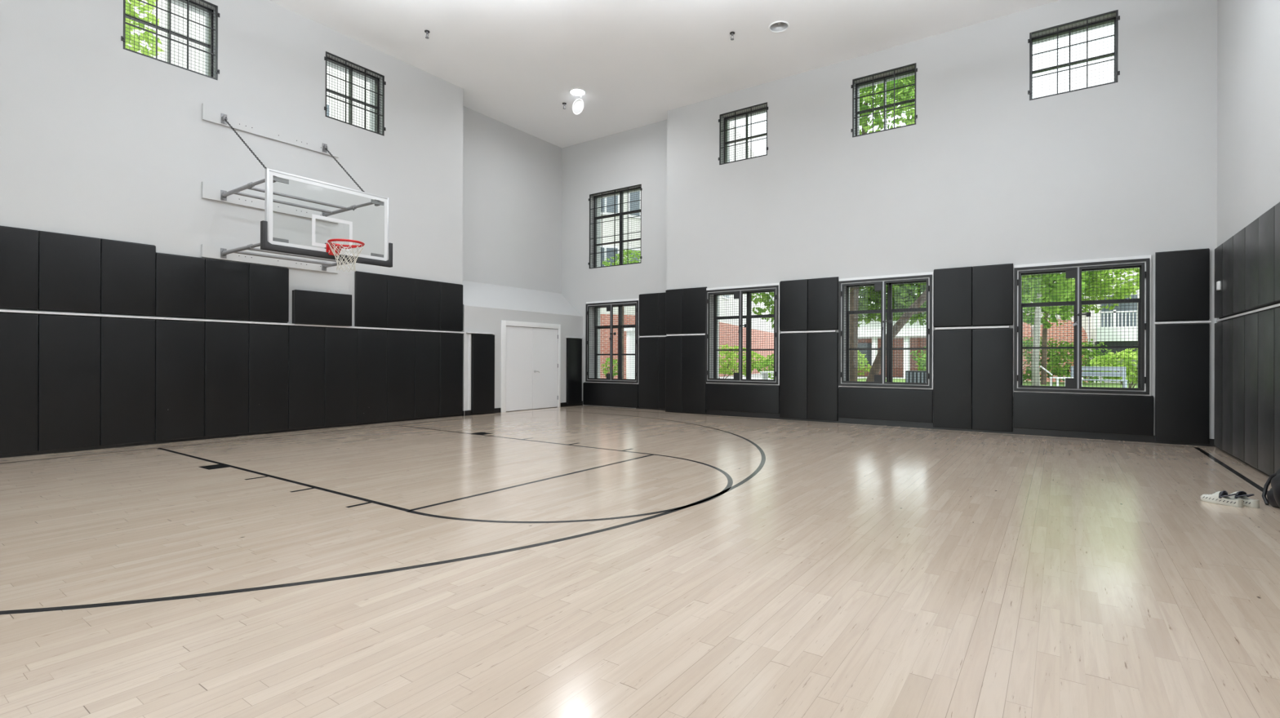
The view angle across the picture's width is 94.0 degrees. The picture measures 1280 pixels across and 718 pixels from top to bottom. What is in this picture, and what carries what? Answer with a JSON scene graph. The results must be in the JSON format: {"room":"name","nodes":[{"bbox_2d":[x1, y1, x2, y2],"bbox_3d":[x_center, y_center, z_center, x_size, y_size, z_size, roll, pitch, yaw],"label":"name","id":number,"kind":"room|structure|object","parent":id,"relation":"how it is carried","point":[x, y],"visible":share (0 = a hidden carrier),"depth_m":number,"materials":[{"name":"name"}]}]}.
{"room":"indoor basketball court","nodes":[
{"label":"indoor basketball court","id":0,"kind":"room"},
{"bbox_2d":[0,0,462,333],"bbox_3d":[-7.712,-2.362,8.108,0.500,7.180,12.550,0,0,35],"label":"wall","id":1,"kind":"structure","parent":0,"point":[100,138],"depth_m":9.27,"materials":[{"name":"white paint"}]},
{"bbox_2d":[0,312,38,454],"bbox_3d":[-7.880,0.307,7.391,0.062,1.766,0.603,0,0,35],"label":"pad","id":2,"kind":"object","parent":1,"relation":"attached to","point":[19,332],"visible":1,"depth_m":7.47,"materials":[{"name":"black plastic"}]},
{"bbox_2d":[0,225,39,311],"bbox_3d":[-7.876,-1.137,7.393,0.061,1.027,0.603,0,0,35],"label":"pad","id":3,"kind":"object","parent":1,"relation":"attached to","point":[19,247],"visible":1,"depth_m":7.47,"materials":[{"name":"black leather"}]},
{"bbox_2d":[37,314,100,451],"bbox_3d":[-7.532,0.308,7.886,0.061,1.766,0.599,0,0,35],"label":"pad","id":4,"kind":"object","parent":1,"relation":"attached to","point":[69,346],"visible":1,"depth_m":7.86,"materials":[{"name":"black leather"}]},
{"bbox_2d":[38,230,101,313],"bbox_3d":[-7.526,-1.135,7.888,0.062,1.027,0.599,0,0,35],"label":"pad","id":5,"kind":"object","parent":1,"relation":"attached to","point":[69,266],"visible":1,"depth_m":7.86,"materials":[{"name":"black leather"}]},
{"bbox_2d":[100,317,155,445],"bbox_3d":[-7.184,0.310,8.379,0.062,1.766,0.596,0,0,35],"label":"pad","id":6,"kind":"object","parent":1,"relation":"attached to","point":[127,345],"visible":1,"depth_m":8.34,"materials":[{"name":"black leather"}]},
{"bbox_2d":[100,238,155,316],"bbox_3d":[-7.179,-1.133,8.380,0.063,1.027,0.596,0,0,35],"label":"pad","id":7,"kind":"object","parent":1,"relation":"attached to","point":[128,269],"visible":1,"depth_m":8.35,"materials":[{"name":"black leather"}]},
{"bbox_2d":[125,0,213,77],"bbox_3d":[-7.083,-4.919,8.947,0.090,1.160,1.148,0,0,35],"label":"window","id":8,"kind":"structure","parent":1,"relation":"in","point":[168,2],"depth_m":9.17,"materials":[{"name":"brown metal"}]},
{"bbox_2d":[120,0,219,79],"bbox_3d":[-6.902,-4.919,8.819,0.059,1.156,1.192,0,0,35],"label":"guard","id":9,"kind":"object","parent":1,"relation":"in","point":[217,15],"visible":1,"depth_m":8.86,"materials":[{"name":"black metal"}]},
{"bbox_2d":[154,252,204,319],"bbox_3d":[-6.831,-1.082,8.873,0.062,0.927,0.602,0,0,35],"label":"pad","id":10,"kind":"object","parent":1,"relation":"attached to","point":[180,279],"visible":1,"depth_m":8.84,"materials":[{"name":"black leather"}]},
{"bbox_2d":[155,320,204,441],"bbox_3d":[-6.836,0.312,8.872,0.062,1.766,0.602,0,0,35],"label":"pad","id":11,"kind":"object","parent":1,"relation":"attached to","point":[180,345],"visible":1,"depth_m":8.84,"materials":[{"name":"black plastic"}]},
{"bbox_2d":[204,321,248,436],"bbox_3d":[-6.487,0.313,9.367,0.061,1.766,0.599,0,0,35],"label":"pad","id":12,"kind":"object","parent":1,"relation":"attached to","point":[226,344],"visible":1,"depth_m":9.33,"materials":[{"name":"black leather"}]},
{"bbox_2d":[204,257,248,320],"bbox_3d":[-6.482,-1.080,9.368,0.062,0.927,0.599,0,0,35],"label":"pad","id":13,"kind":"object","parent":1,"relation":"attached to","point":[226,282],"visible":1,"depth_m":9.34,"materials":[{"name":"black leather"}]},
{"bbox_2d":[0,309,464,333],"bbox_3d":[-7.341,-0.592,8.141,0.075,0.027,12.040,0,0,35],"label":"trim","id":14,"kind":"structure","parent":1,"relation":"attached to","point":[1,310],"depth_m":9.05,"materials":[{"name":"white"}]},
{"bbox_2d":[247,263,288,323],"bbox_3d":[-6.133,-1.079,9.862,0.063,0.927,0.601,0,0,35],"label":"pad","id":15,"kind":"object","parent":1,"relation":"attached to","point":[268,286],"visible":1,"depth_m":9.83,"materials":[{"name":"black plastic"}]},
{"bbox_2d":[248,324,288,432],"bbox_3d":[-6.138,0.315,9.861,0.062,1.766,0.601,0,0,35],"label":"pad","id":16,"kind":"object","parent":1,"relation":"attached to","point":[268,344],"visible":1,"depth_m":9.83,"materials":[{"name":"black leather"}]},
{"bbox_2d":[0,400,582,457],"bbox_3d":[-6.204,1.180,9.762,0.073,0.110,16.010,0,0,35],"label":"baseboard","id":17,"kind":"structure","parent":1,"relation":"attached to","point":[37,452],"depth_m":9.44,"materials":[{"name":"black rubber"}]},
{"bbox_2d":[201,103,392,273],"bbox_3d":[-5.106,-2.596,9.278,2.409,2.603,2.095,0,0,35],"label":"basketball hoop","id":18,"kind":"object","parent":1,"relation":"attached to","point":[267,202],"visible":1,"depth_m":9.43,"materials":[{"name":"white metal"}]},
{"bbox_2d":[288,325,324,429],"bbox_3d":[-5.790,0.317,10.357,0.061,1.766,0.601,0,0,35],"label":"pad","id":19,"kind":"object","parent":1,"relation":"attached to","point":[306,353],"visible":1,"depth_m":10.33,"materials":[{"name":"black leather"}]},
{"bbox_2d":[292,289,351,326],"bbox_3d":[-5.606,-0.891,10.556,0.124,0.573,0.995,0,0,35],"label":"pad","id":20,"kind":"object","parent":1,"relation":"attached to","point":[315,308],"visible":1,"depth_m":10.47,"materials":[{"name":"black plastic"}]},
{"bbox_2d":[324,327,357,426],"bbox_3d":[-5.441,0.318,10.850,0.062,1.766,0.596,0,0,35],"label":"pad","id":21,"kind":"object","parent":1,"relation":"attached to","point":[340,397],"visible":1,"depth_m":10.82,"materials":[{"name":"black leather"}]},
{"bbox_2d":[326,57,379,133],"bbox_3d":[-5.467,-4.912,11.238,0.090,1.170,1.136,0,0,35],"label":"window","id":22,"kind":"structure","parent":1,"relation":"in","point":[348,97],"depth_m":11.33,"materials":[{"name":"brown metal"}]},
{"bbox_2d":[324,51,386,136],"bbox_3d":[-5.286,-4.911,11.111,0.059,1.166,1.180,0,0,35],"label":"guard","id":23,"kind":"object","parent":1,"relation":"in","point":[383,82],"visible":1,"depth_m":11.12,"materials":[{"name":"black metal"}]},
{"bbox_2d":[354,271,387,328],"bbox_3d":[-5.100,-1.124,11.330,0.061,1.027,0.624,0,0,35],"label":"pad","id":24,"kind":"object","parent":1,"relation":"attached to","point":[370,289],"visible":0.98,"depth_m":11.28,"materials":[{"name":"black leather"}]},
{"bbox_2d":[356,328,386,423],"bbox_3d":[-5.096,0.320,11.340,0.061,1.766,0.594,0,0,35],"label":"pad","id":25,"kind":"object","parent":1,"relation":"attached to","point":[371,404],"visible":1,"depth_m":11.31,"materials":[{"name":"black leather"}]},
{"bbox_2d":[386,330,414,420],"bbox_3d":[-4.748,0.321,11.834,0.061,1.766,0.603,0,0,35],"label":"pad","id":26,"kind":"object","parent":1,"relation":"attached to","point":[400,344],"visible":1,"depth_m":11.80,"materials":[{"name":"black leather"}]},
{"bbox_2d":[386,275,415,328],"bbox_3d":[-4.742,-1.122,11.834,0.063,1.027,0.603,0,0,35],"label":"pad","id":27,"kind":"object","parent":1,"relation":"attached to","point":[401,291],"visible":1,"depth_m":11.80,"materials":[{"name":"black leather"}]},
{"bbox_2d":[413,278,439,330],"bbox_3d":[-4.395,-1.121,12.328,0.061,1.027,0.594,0,0,35],"label":"pad","id":28,"kind":"object","parent":1,"relation":"attached to","point":[427,295],"visible":1,"depth_m":12.30,"materials":[{"name":"black leather"}]},
{"bbox_2d":[414,331,439,417],"bbox_3d":[-4.400,0.323,12.326,0.062,1.766,0.594,0,0,35],"label":"pad","id":29,"kind":"object","parent":1,"relation":"attached to","point":[427,344],"visible":1,"depth_m":12.30,"materials":[{"name":"black leather"}]},
{"bbox_2d":[439,281,462,331],"bbox_3d":[-4.054,-1.119,12.813,0.061,1.027,0.582,0,0,35],"label":"pad","id":30,"kind":"object","parent":1,"relation":"attached to","point":[451,294],"visible":1,"depth_m":12.77,"materials":[{"name":"black leather"}]},
{"bbox_2d":[440,333,462,416],"bbox_3d":[-4.058,0.325,12.811,0.063,1.766,0.582,0,0,35],"label":"pad","id":31,"kind":"object","parent":1,"relation":"attached to","point":[451,344],"visible":1,"depth_m":12.78,"materials":[{"name":"black plastic"}]},
{"bbox_2d":[462,106,582,411],"bbox_3d":[-3.214,-2.340,15.068,1.290,7.180,4.910,0,0,35],"label":"wall","id":32,"kind":"structure","parent":0,"point":[512,176],"depth_m":15.08,"materials":[{"name":"white paint"}]},
{"bbox_2d":[471,333,494,413],"bbox_3d":[-3.533,0.327,13.452,0.061,1.768,0.620,0,0,35],"label":"pad","id":33,"kind":"object","parent":32,"relation":"attached to","point":[482,346],"visible":1,"depth_m":13.40,"materials":[{"name":"black leather"}]},
{"bbox_2d":[500,320,560,413],"bbox_3d":[-2.663,0.174,14.732,0.117,2.155,2.010,0,0,35],"label":"door","id":34,"kind":"structure","parent":32,"relation":"in","point":[530,366],"depth_m":14.66,"materials":[{"name":"white wood"}]},
{"bbox_2d":[566,338,582,404],"bbox_3d":[-1.760,0.335,15.967,0.061,1.768,0.565,0,0,35],"label":"pad","id":35,"kind":"object","parent":32,"relation":"attached to","point":[574,346],"visible":1,"depth_m":15.92,"materials":[{"name":"black leather"}]},
{"bbox_2d":[561,120,666,408],"bbox_3d":[-0.517,-2.331,15.864,3.780,7.180,0.500,0,0,35],"label":"wall","id":36,"kind":"structure","parent":0,"point":[637,156],"depth_m":15.79,"materials":[{"name":"white paint"}]},
{"bbox_2d":[582,382,638,408],"bbox_3d":[-0.785,0.942,15.698,1.820,0.616,0.062,0,0,35],"label":"pad","id":37,"kind":"object","parent":36,"relation":"attached to","point":[603,394],"visible":1,"depth_m":15.64,"materials":[{"name":"black leather"}]},
{"bbox_2d":[586,298,639,384],"bbox_3d":[-0.635,-0.455,15.823,1.759,2.177,0.374,0,0,35],"label":"window","id":38,"kind":"structure","parent":36,"relation":"in","point":[620,356],"depth_m":15.88,"materials":[{"name":"brown metal"}]},
{"bbox_2d":[585,300,638,383],"bbox_3d":[-0.760,-0.439,15.661,1.735,2.105,0.058,0,0,35],"label":"guard","id":39,"kind":"object","parent":38,"relation":"attached to","point":[609,307],"visible":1,"depth_m":15.65,"materials":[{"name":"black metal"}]},
{"bbox_2d":[588,184,642,268],"bbox_3d":[-0.669,-3.449,15.674,1.769,2.011,0.058,0,0,35],"label":"guard","id":40,"kind":"object","parent":36,"relation":"in","point":[637,185],"visible":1,"depth_m":15.68,"materials":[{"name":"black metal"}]},
{"bbox_2d":[593,186,640,267],"bbox_3d":[-0.533,-3.448,15.867,1.725,2.015,0.090,0,0,35],"label":"window","id":41,"kind":"structure","parent":36,"relation":"in","point":[621,197],"depth_m":15.83,"materials":[{"name":"brown metal"}]},
{"bbox_2d":[638,337,659,408],"bbox_3d":[0.226,0.346,14.986,0.602,1.772,0.063,0,0,35],"label":"pad","id":42,"kind":"object","parent":36,"relation":"attached to","point":[648,348],"visible":1,"depth_m":14.96,"materials":[{"name":"black leather"}]},
{"bbox_2d":[639,293,659,336],"bbox_3d":[0.232,-1.118,14.989,0.602,1.057,0.061,0,0,35],"label":"pad","id":43,"kind":"object","parent":36,"relation":"attached to","point":[648,303],"visible":1,"depth_m":14.95,"materials":[{"name":"black plastic"}]},
{"bbox_2d":[658,337,665,408],"bbox_3d":[0.658,0.347,14.683,0.443,1.772,0.062,0,0,35],"label":"pad","id":44,"kind":"object","parent":36,"relation":"attached to","point":[661,340],"visible":0.47,"depth_m":14.73,"materials":[{"name":"leather"}]},
{"bbox_2d":[0,404,1279,717],"bbox_3d":[-1.380,1.272,6.359,13.340,0.050,16.050,0,0,35],"label":"floor","id":45,"kind":"structure","parent":0,"point":[575,562],"depth_m":3.50,"materials":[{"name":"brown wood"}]},
{"bbox_2d":[1262,468,1279,507],"bbox_3d":[5.465,1.050,4.962,0.342,0.429,0.612,0,0,35],"label":"duffel bag","id":46,"kind":"object","parent":45,"relation":"on","point":[1273,499],"visible":1,"depth_m":5.08,"materials":[{"name":"black fabric"}]},
{"bbox_2d":[269,0,1058,147],"bbox_3d":[-1.364,-6.183,6.372,14.320,0.500,17.010,0,0,35],"label":"ceiling","id":47,"kind":"structure","parent":0,"point":[515,64],"depth_m":11.12,"materials":[{"name":"white paint"}]},
{"bbox_2d":[666,0,1217,439],"bbox_3d":[4.882,-2.318,11.530,10.040,7.180,0.500,0,0,35],"label":"wall","id":48,"kind":"structure","parent":0,"point":[986,173],"depth_m":10.56,"materials":[{"name":"white paint"}]},
{"bbox_2d":[665,336,682,411],"bbox_3d":[0.805,0.347,14.053,0.453,1.772,0.062,0,0,35],"label":"pad","id":49,"kind":"object","parent":48,"relation":"attached to","point":[673,344],"visible":1,"depth_m":14.02,"materials":[{"name":"black plastic"}]},
{"bbox_2d":[665,288,683,334],"bbox_3d":[0.809,-1.117,14.055,0.453,1.057,0.062,0,0,35],"label":"pad","id":50,"kind":"object","parent":48,"relation":"attached to","point":[673,308],"visible":1,"depth_m":14.03,"materials":[{"name":"leather"}]},
{"bbox_2d":[681,335,706,413],"bbox_3d":[1.248,0.348,13.741,0.622,1.772,0.061,0,0,35],"label":"pad","id":51,"kind":"object","parent":48,"relation":"attached to","point":[694,384],"visible":1,"depth_m":13.71,"materials":[{"name":"black leather"}]},
{"bbox_2d":[682,287,706,333],"bbox_3d":[1.253,-1.116,13.742,0.622,1.057,0.061,0,0,35],"label":"pad","id":52,"kind":"object","parent":48,"relation":"attached to","point":[694,300],"visible":1,"depth_m":13.71,"materials":[{"name":"black plastic"}]},
{"bbox_2d":[706,283,779,385],"bbox_3d":[2.318,-0.526,13.214,1.764,2.160,0.374,0,0,35],"label":"window","id":53,"kind":"structure","parent":48,"relation":"in","point":[748,304],"depth_m":13.27,"materials":[{"name":"brown metal"}]},
{"bbox_2d":[705,285,778,384],"bbox_3d":[2.194,-0.511,13.052,1.740,2.088,0.058,0,0,35],"label":"guard","id":54,"kind":"object","parent":53,"relation":"attached to","point":[737,295],"visible":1,"depth_m":13.04,"materials":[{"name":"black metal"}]},
{"bbox_2d":[706,383,779,413],"bbox_3d":[2.222,0.858,13.052,1.745,0.609,0.062,0,0,35],"label":"pad","id":55,"kind":"object","parent":48,"relation":"attached to","point":[755,398],"visible":1,"depth_m":12.99,"materials":[{"name":"black leather"}]},
{"bbox_2d":[718,102,768,164],"bbox_3d":[2.256,-4.930,13.089,1.192,1.136,0.058,0,0,35],"label":"guard","id":56,"kind":"object","parent":48,"relation":"in","point":[764,104],"visible":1,"depth_m":13.08,"materials":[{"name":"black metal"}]},
{"bbox_2d":[779,333,808,419],"bbox_3d":[3.187,0.353,12.373,0.593,1.772,0.061,0,0,35],"label":"pad","id":57,"kind":"object","parent":48,"relation":"attached to","point":[793,347],"visible":1,"depth_m":12.34,"materials":[{"name":"black leather"}]},
{"bbox_2d":[779,279,808,331],"bbox_3d":[3.191,-1.111,12.374,0.593,1.057,0.062,0,0,35],"label":"pad","id":58,"kind":"object","parent":48,"relation":"attached to","point":[793,294],"visible":1,"depth_m":12.34,"materials":[{"name":"black leather"}]},
{"bbox_2d":[807,332,838,421],"bbox_3d":[3.681,0.354,12.024,0.607,1.772,0.062,0,0,35],"label":"pad","id":59,"kind":"object","parent":48,"relation":"attached to","point":[822,348],"visible":1,"depth_m":12.00,"materials":[{"name":"black leather"}]},
{"bbox_2d":[807,276,838,330],"bbox_3d":[3.686,-1.109,12.026,0.607,1.057,0.061,0,0,35],"label":"pad","id":60,"kind":"object","parent":48,"relation":"attached to","point":[823,293],"visible":1,"depth_m":11.99,"materials":[{"name":"black leather"}]},
{"bbox_2d":[850,62,917,137],"bbox_3d":[4.649,-4.926,11.401,1.201,1.141,0.058,0,0,35],"label":"guard","id":61,"kind":"object","parent":48,"relation":"in","point":[852,131],"visible":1,"depth_m":11.41,"materials":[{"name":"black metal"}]},
{"bbox_2d":[855,68,915,135],"bbox_3d":[4.806,-4.925,11.623,1.157,1.145,0.090,0,0,35],"label":"window","id":62,"kind":"structure","parent":48,"relation":"in","point":[913,69],"depth_m":11.66,"materials":[{"name":"brown metal"}]},
{"bbox_2d":[838,386,933,422],"bbox_3d":[4.634,0.865,11.350,1.700,0.612,0.063,0,0,35],"label":"pad","id":63,"kind":"object","parent":48,"relation":"attached to","point":[867,403],"visible":1,"depth_m":11.29,"materials":[{"name":"black plastic"}]},
{"bbox_2d":[838,271,933,389],"bbox_3d":[4.746,-0.519,11.501,1.706,2.142,0.374,0,0,35],"label":"window","id":64,"kind":"structure","parent":48,"relation":"in","point":[922,309],"depth_m":11.55,"materials":[{"name":"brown metal"}]},
{"bbox_2d":[838,274,932,388],"bbox_3d":[4.622,-0.504,11.339,1.682,2.070,0.058,0,0,35],"label":"guard","id":65,"kind":"object","parent":64,"relation":"attached to","point":[878,286],"visible":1,"depth_m":11.34,"materials":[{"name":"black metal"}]},
{"bbox_2d":[636,407,1215,446],"bbox_3d":[4.160,1.216,11.976,10.720,0.110,0.445,0,0,35],"label":"baseboard","id":66,"kind":"structure","parent":48,"relation":"attached to","point":[1140,438],"depth_m":10.53,"materials":[{"name":"black rubber"}]},
{"bbox_2d":[933,328,972,429],"bbox_3d":[5.590,0.359,10.678,0.611,1.772,0.062,0,0,35],"label":"pad","id":67,"kind":"object","parent":48,"relation":"attached to","point":[953,348],"visible":1,"depth_m":10.65,"materials":[{"name":"black leather"}]},
{"bbox_2d":[933,266,972,327],"bbox_3d":[5.595,-1.105,10.680,0.611,1.057,0.062,0,0,35],"label":"pad","id":68,"kind":"object","parent":48,"relation":"attached to","point":[953,287],"visible":1,"depth_m":10.65,"materials":[{"name":"black leather"}]},
{"bbox_2d":[972,328,1013,431],"bbox_3d":[6.092,0.360,10.324,0.607,1.772,0.061,0,0,35],"label":"pad","id":69,"kind":"object","parent":48,"relation":"attached to","point":[992,348],"visible":1,"depth_m":10.30,"materials":[{"name":"black leather"}]},
{"bbox_2d":[972,263,1013,326],"bbox_3d":[6.096,-1.103,10.325,0.607,1.057,0.063,0,0,35],"label":"pad","id":70,"kind":"object","parent":48,"relation":"attached to","point":[992,285],"visible":1,"depth_m":10.29,"materials":[{"name":"black leather"}]},
{"bbox_2d":[1031,17,1115,100],"bbox_3d":[7.194,-4.924,9.939,1.168,1.145,0.090,0,0,35],"label":"window","id":71,"kind":"structure","parent":48,"relation":"in","point":[1112,54],"depth_m":9.92,"materials":[{"name":"brown metal"}]},
{"bbox_2d":[1027,9,1119,100],"bbox_3d":[7.038,-4.925,9.717,1.212,1.141,0.058,0,0,35],"label":"guard","id":72,"kind":"object","parent":48,"relation":"in","point":[1117,18],"visible":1,"depth_m":9.72,"materials":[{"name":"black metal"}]},
{"bbox_2d":[1013,254,1151,395],"bbox_3d":[7.187,-0.515,9.780,1.780,2.157,0.374,0,0,35],"label":"window","id":73,"kind":"structure","parent":48,"relation":"in","point":[1122,300],"depth_m":9.62,"materials":[{"name":"brown metal"}]},
{"bbox_2d":[1013,257,1149,395],"bbox_3d":[7.062,-0.500,9.616,1.756,2.085,0.063,0,0,35],"label":"guard","id":74,"kind":"object","parent":73,"relation":"attached to","point":[1070,273],"visible":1,"depth_m":9.62,"materials":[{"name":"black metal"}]},
{"bbox_2d":[1013,391,1153,435],"bbox_3d":[7.087,0.871,9.620,1.813,0.621,0.063,0,0,35],"label":"pad","id":75,"kind":"object","parent":48,"relation":"attached to","point":[1128,415],"visible":1,"depth_m":9.55,"materials":[{"name":"black leather"}]},
{"bbox_2d":[1155,324,1209,444],"bbox_3d":[8.091,0.365,8.914,0.600,1.772,0.063,0,0,35],"label":"pad","id":76,"kind":"object","parent":48,"relation":"attached to","point":[1182,351],"visible":1,"depth_m":8.89,"materials":[{"name":"black leather"}]},
{"bbox_2d":[1155,248,1209,321],"bbox_3d":[8.096,-1.098,8.916,0.600,1.057,0.061,0,0,35],"label":"pad","id":77,"kind":"object","parent":48,"relation":"attached to","point":[1182,277],"visible":1,"depth_m":8.88,"materials":[{"name":"black leather"}]},
{"bbox_2d":[1217,0,1279,322],"bbox_3d":[4.003,-2.330,2.006,0.500,7.180,16.080,0,0,35],"label":"wall","id":78,"kind":"structure","parent":0,"point":[1248,31],"depth_m":7.33,"materials":[{"name":"white paint"}]},
{"bbox_2d":[1213,321,1222,448],"bbox_3d":[8.117,0.360,8.337,0.061,1.766,0.510,0,0,35],"label":"pad","id":79,"kind":"object","parent":78,"relation":"attached to","point":[1219,326],"visible":0.69,"depth_m":8.34,"materials":[{"name":"leather"}]},
{"bbox_2d":[1214,243,1227,319],"bbox_3d":[8.121,-1.083,8.339,0.063,1.018,0.510,0,0,35],"label":"pad","id":80,"kind":"object","parent":78,"relation":"attached to","point":[1218,251],"visible":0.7,"depth_m":8.33,"materials":[{"name":"leather"}]},
{"bbox_2d":[1222,319,1232,454],"bbox_3d":[7.794,0.358,7.878,0.061,1.766,0.603,0,0,35],"label":"pad","id":81,"kind":"object","parent":78,"relation":"attached to","point":[1227,335],"visible":0.74,"depth_m":7.89,"materials":[{"name":"black leather"}]},
{"bbox_2d":[1222,235,1238,316],"bbox_3d":[7.798,-1.085,7.880,0.062,1.018,0.603,0,0,35],"label":"pad","id":82,"kind":"object","parent":78,"relation":"attached to","point":[1228,246],"visible":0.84,"depth_m":7.86,"materials":[{"name":"leather"}]},
{"bbox_2d":[1232,315,1244,462],"bbox_3d":[7.443,0.357,7.382,0.063,1.766,0.602,0,0,35],"label":"pad","id":83,"kind":"object","parent":78,"relation":"attached to","point":[1238,323],"visible":0.76,"depth_m":7.37,"materials":[{"name":"black leather"}]},
{"bbox_2d":[1232,227,1250,314],"bbox_3d":[7.449,-1.086,7.383,0.061,1.018,0.602,0,0,35],"label":"pad","id":84,"kind":"object","parent":78,"relation":"attached to","point":[1238,282],"visible":0.77,"depth_m":7.39,"materials":[{"name":"leather"}]},
{"bbox_2d":[1244,312,1258,468],"bbox_3d":[7.096,0.355,6.889,0.062,1.766,0.595,0,0,35],"label":"pad","id":85,"kind":"object","parent":78,"relation":"attached to","point":[1251,457],"visible":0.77,"depth_m":6.88,"materials":[{"name":"black leather"}]},
{"bbox_2d":[1244,217,1264,311],"bbox_3d":[7.101,-1.088,6.890,0.061,1.018,0.595,0,0,35],"label":"pad","id":86,"kind":"object","parent":78,"relation":"attached to","point":[1251,230],"visible":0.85,"depth_m":6.89,"materials":[{"name":"black plastic"}]},
{"bbox_2d":[1257,308,1275,475],"bbox_3d":[6.744,0.353,6.391,0.062,1.766,0.615,0,0,35],"label":"pad","id":87,"kind":"object","parent":78,"relation":"attached to","point":[1265,318],"visible":0.74,"depth_m":6.38,"materials":[{"name":"black leather"}]},
{"bbox_2d":[1257,205,1279,306],"bbox_3d":[6.748,-1.090,6.392,0.063,1.018,0.615,0,0,35],"label":"pad","id":88,"kind":"object","parent":78,"relation":"attached to","point":[1266,221],"visible":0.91,"depth_m":6.39,"materials":[{"name":"black plastic"}]},
{"bbox_2d":[1274,307,1279,473],"bbox_3d":[6.389,0.352,5.888,0.062,1.766,0.605,0,0,35],"label":"pad","id":89,"kind":"object","parent":78,"relation":"attached to","point":[1277,311],"visible":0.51,"depth_m":6.07,"materials":[{"name":"leather"}]},
{"bbox_2d":[1274,201,1279,301],"bbox_3d":[6.394,-1.091,5.889,0.063,1.018,0.605,0,0,35],"label":"pad","id":90,"kind":"object","parent":78,"relation":"attached to","point":[1277,208],"visible":1,"depth_m":6.08,"materials":[{"name":"black plastic"}]},
{"label":"outside","id":91,"kind":"structure","parent":0,"visible":0},
{"bbox_2d":[720,373,1137,388],"bbox_3d":[0.470,0.955,18.021,100.000,0.320,110.000,0,0,35],"label":"ground","id":92,"kind":"structure","parent":91,"point":[901,380],"depth_m":21.07,"materials":[{"name":"green plant"}]},
{"bbox_2d":[124,0,164,57],"bbox_3d":[-11.920,-5.316,11.636,3.539,12.174,3.426,0,0,-11],"label":"street tree","id":93,"kind":"object","parent":92,"relation":"on","point":[135,4],"visible":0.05,"depth_m":12.90,"materials":[{"name":"green plant"}]},
{"bbox_2d":[127,0,369,129],"bbox_3d":[-12.790,-6.498,23.848,5.580,14.550,11.800,0,0,35],"label":"sky","id":94,"kind":"structure","parent":92,"relation":"on","point":[180,8],"depth_m":18.23,"materials":[{"name":"paint"}]},
{"bbox_2d":[600,121,773,378],"bbox_3d":[3.137,-5.440,30.299,5.705,12.550,22.360,0,0,45],"label":"apartment building","id":95,"kind":"structure","parent":92,"relation":"on","point":[765,337],"depth_m":27.95,"materials":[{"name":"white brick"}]},
{"bbox_2d":[720,343,770,378],"bbox_3d":[3.095,0.122,22.912,3.900,1.424,1.141,0,0,35],"label":"shrub","id":96,"kind":"object","parent":92,"relation":"on","point":[732,353],"visible":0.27,"depth_m":22.39,"materials":[{"name":"green plant"}]},
{"bbox_2d":[751,75,925,381],"bbox_3d":[5.675,-5.114,16.262,5.702,12.122,3.991,0,0,41],"label":"tree","id":97,"kind":"object","parent":92,"relation":"on","point":[767,303],"visible":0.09,"depth_m":15.52,"materials":[{"name":"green plant"}]},
{"bbox_2d":[857,312,926,378],"bbox_3d":[11.856,-0.689,27.739,8.600,3.100,3.800,0,0,35],"label":"building","id":98,"kind":"structure","parent":92,"relation":"on","point":[868,327],"depth_m":27.24,"materials":[{"name":"white paint"}]},
{"bbox_2d":[858,271,1084,382],"bbox_3d":[7.895,-2.022,14.784,5.625,6.078,3.590,0,0,35],"label":"tree","id":99,"kind":"object","parent":92,"relation":"on","point":[1057,288],"visible":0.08,"depth_m":14.03,"materials":[{"name":"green plant"}]},
{"bbox_2d":[909,337,1097,382],"bbox_3d":[13.213,0.037,21.829,6.125,2.160,1.413,0,0,34],"label":"hedge","id":100,"kind":"object","parent":92,"relation":"on","point":[1027,343],"visible":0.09,"depth_m":21.04,"materials":[{"name":"green plant"}]},
{"bbox_2d":[1022,285,1088,382],"bbox_3d":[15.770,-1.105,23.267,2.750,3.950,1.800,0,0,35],"label":"house","id":101,"kind":"structure","parent":92,"relation":"on","point":[1064,333],"depth_m":22.39,"materials":[{"name":"red brick"}]},
{"bbox_2d":[1022,270,1100,386],"bbox_3d":[12.370,-1.765,18.926,3.693,5.243,2.195,0,0,35],"label":"tree","id":102,"kind":"object","parent":92,"relation":"on","point":[1037,318],"visible":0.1,"depth_m":18.28,"materials":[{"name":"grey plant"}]},
{"bbox_2d":[1046,339,1111,383],"bbox_3d":[14.512,0.104,19.732,1.814,1.528,1.157,0,0,35],"label":"shrub","id":103,"kind":"object","parent":92,"relation":"on","point":[1093,353],"visible":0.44,"depth_m":19.73,"materials":[{"name":"green plant"}]},
{"bbox_2d":[1055,267,1139,313],"bbox_3d":[14.310,-1.666,18.261,3.183,5.055,1.932,0,0,35],"label":"tree","id":104,"kind":"object","parent":92,"relation":"on","point":[1118,295],"visible":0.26,"depth_m":17.98,"materials":[{"name":"green plant"}]},
{"bbox_2d":[1070,366,1127,387],"bbox_3d":[11.107,0.516,14.467,1.080,0.660,0.450,0,0,35],"label":"garden bench","id":105,"kind":"object","parent":92,"relation":"on","point":[1090,368],"visible":0.52,"depth_m":14.49,"materials":[{"name":"grey"}]},
{"bbox_2d":[1088,267,1139,383],"bbox_3d":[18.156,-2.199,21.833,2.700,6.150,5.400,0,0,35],"label":"balcony building","id":106,"kind":"structure","parent":92,"relation":"on","point":[1117,333],"depth_m":20.73,"materials":[{"name":"paint"}]},
{"bbox_2d":[1089,348,1137,387],"bbox_3d":[12.834,0.268,15.666,1.642,1.181,1.136,0,0,35],"label":"shrub","id":107,"kind":"object","parent":92,"relation":"on","point":[1110,359],"visible":0.4,"depth_m":15.60,"materials":[{"name":"green plant"}]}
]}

